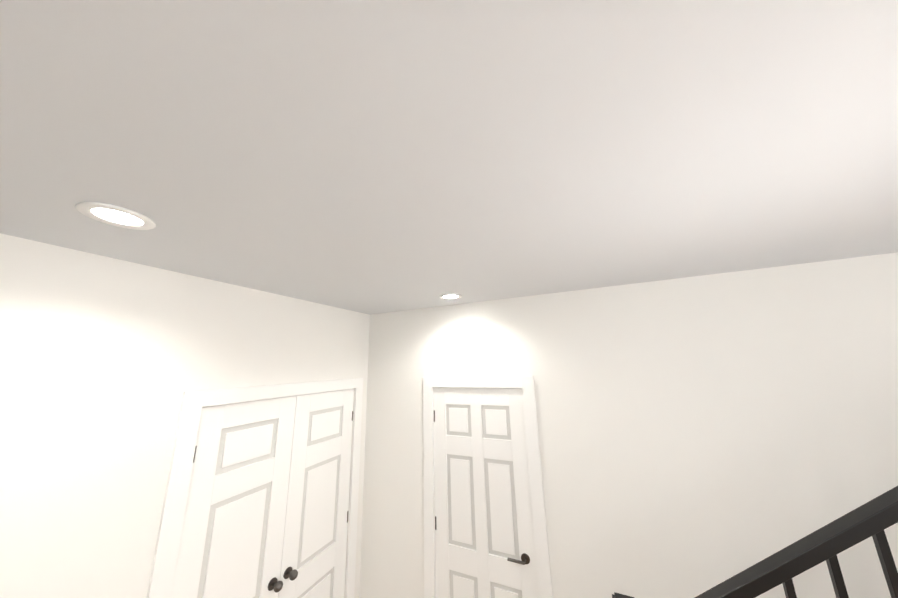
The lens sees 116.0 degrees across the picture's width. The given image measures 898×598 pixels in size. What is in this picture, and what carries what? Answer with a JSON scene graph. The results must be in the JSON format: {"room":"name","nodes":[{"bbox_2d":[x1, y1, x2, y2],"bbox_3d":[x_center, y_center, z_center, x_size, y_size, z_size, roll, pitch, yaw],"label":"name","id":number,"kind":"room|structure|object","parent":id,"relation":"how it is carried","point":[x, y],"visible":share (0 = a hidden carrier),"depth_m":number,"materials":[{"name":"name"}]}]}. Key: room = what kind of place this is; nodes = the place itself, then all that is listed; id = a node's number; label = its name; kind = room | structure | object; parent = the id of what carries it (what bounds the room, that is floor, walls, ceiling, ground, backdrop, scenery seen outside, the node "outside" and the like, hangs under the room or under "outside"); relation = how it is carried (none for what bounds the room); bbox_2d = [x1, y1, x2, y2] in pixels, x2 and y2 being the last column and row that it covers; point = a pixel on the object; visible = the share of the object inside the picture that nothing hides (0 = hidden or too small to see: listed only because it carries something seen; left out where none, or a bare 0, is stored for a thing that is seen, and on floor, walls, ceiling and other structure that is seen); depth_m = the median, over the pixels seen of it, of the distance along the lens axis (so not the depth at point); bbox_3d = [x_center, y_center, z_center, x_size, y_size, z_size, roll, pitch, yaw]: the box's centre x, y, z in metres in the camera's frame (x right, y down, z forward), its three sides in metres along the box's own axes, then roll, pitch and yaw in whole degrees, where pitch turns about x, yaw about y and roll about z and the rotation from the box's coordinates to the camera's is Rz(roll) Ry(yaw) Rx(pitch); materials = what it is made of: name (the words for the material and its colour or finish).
{"room":"stair hallway","nodes":[
{"label":"stair hallway","id":0,"kind":"room"},
{"bbox_2d":[0,233,369,597],"bbox_3d":[-1.453,1.333,1.776,0.600,2.740,2.296,-7,-14,23],"label":"wall","id":1,"kind":"structure","parent":0,"point":[106,362],"depth_m":1.21,"materials":[{"name":"white paint"}]},
{"bbox_2d":[147,378,362,597],"bbox_3d":[-1.061,1.645,1.804,0.018,2.125,1.340,-7,-14,23],"label":"door frame","id":2,"kind":"structure","parent":1,"relation":"attached to","point":[193,403],"depth_m":1.46,"materials":[{"name":"white paint"}]},
{"bbox_2d":[171,389,353,597],"bbox_3d":[-1.052,1.684,1.791,0.117,2.030,1.163,-7,-14,23],"label":"double door","id":3,"kind":"structure","parent":1,"relation":"in","point":[266,510],"depth_m":1.78,"materials":[{"name":"white wood"}]},
{"bbox_2d":[0,0,897,314],"bbox_3d":[0.809,-0.904,-1.317,7.690,0.100,6.816,-7,-14,23],"label":"ceiling","id":4,"kind":"structure","parent":0,"point":[372,156],"depth_m":0.66,"materials":[{"name":"white paint"}]},
{"bbox_2d":[75,202,155,229],"bbox_3d":[-1.101,-0.273,0.935,0.176,0.009,0.176,-7,-14,23],"label":"recessed light","id":5,"kind":"object","parent":4,"relation":"in","point":[114,215],"visible":0.98,"depth_m":0.93,"materials":[{"name":"white paint"}]},
{"bbox_2d":[439,293,461,299],"bbox_3d":[0.013,-0.018,2.162,0.176,0.009,0.176,-7,-14,23],"label":"recessed light","id":6,"kind":"object","parent":4,"relation":"in","point":[450,296],"visible":0.98,"depth_m":2.16,"materials":[{"name":"white paint"}]},
{"bbox_2d":[359,252,897,597],"bbox_3d":[2.219,1.130,1.329,7.390,2.740,0.150,-7,-14,23],"label":"wall","id":7,"kind":"structure","parent":0,"point":[698,435],"depth_m":1.70,"materials":[{"name":"white paint"}]},
{"bbox_2d":[433,387,538,597],"bbox_3d":[0.231,1.705,2.029,0.754,2.030,0.095,-7,-14,23],"label":"door","id":8,"kind":"structure","parent":7,"relation":"in","point":[484,540],"depth_m":2.09,"materials":[{"name":"white wood"}]},
{"bbox_2d":[423,376,552,597],"bbox_3d":[0.232,1.666,2.046,0.930,2.125,0.037,-7,-14,23],"label":"door frame","id":9,"kind":"structure","parent":7,"relation":"attached to","point":[526,383],"depth_m":2.11,"materials":[{"name":"white paint"}]},
{"bbox_3d":[1.279,2.029,-1.100,7.690,0.060,4.896,-7,-14,23],"label":"floor","id":10,"kind":"structure","parent":0,"visible":0},
{"bbox_2d":[612,486,897,597],"bbox_3d":[1.854,1.013,1.017,2.370,2.847,0.735,-7,-14,23],"label":"stair railing","id":11,"kind":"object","parent":10,"relation":"on","point":[874,518],"depth_m":0.95,"materials":[{"name":"black paint"}]}
]}

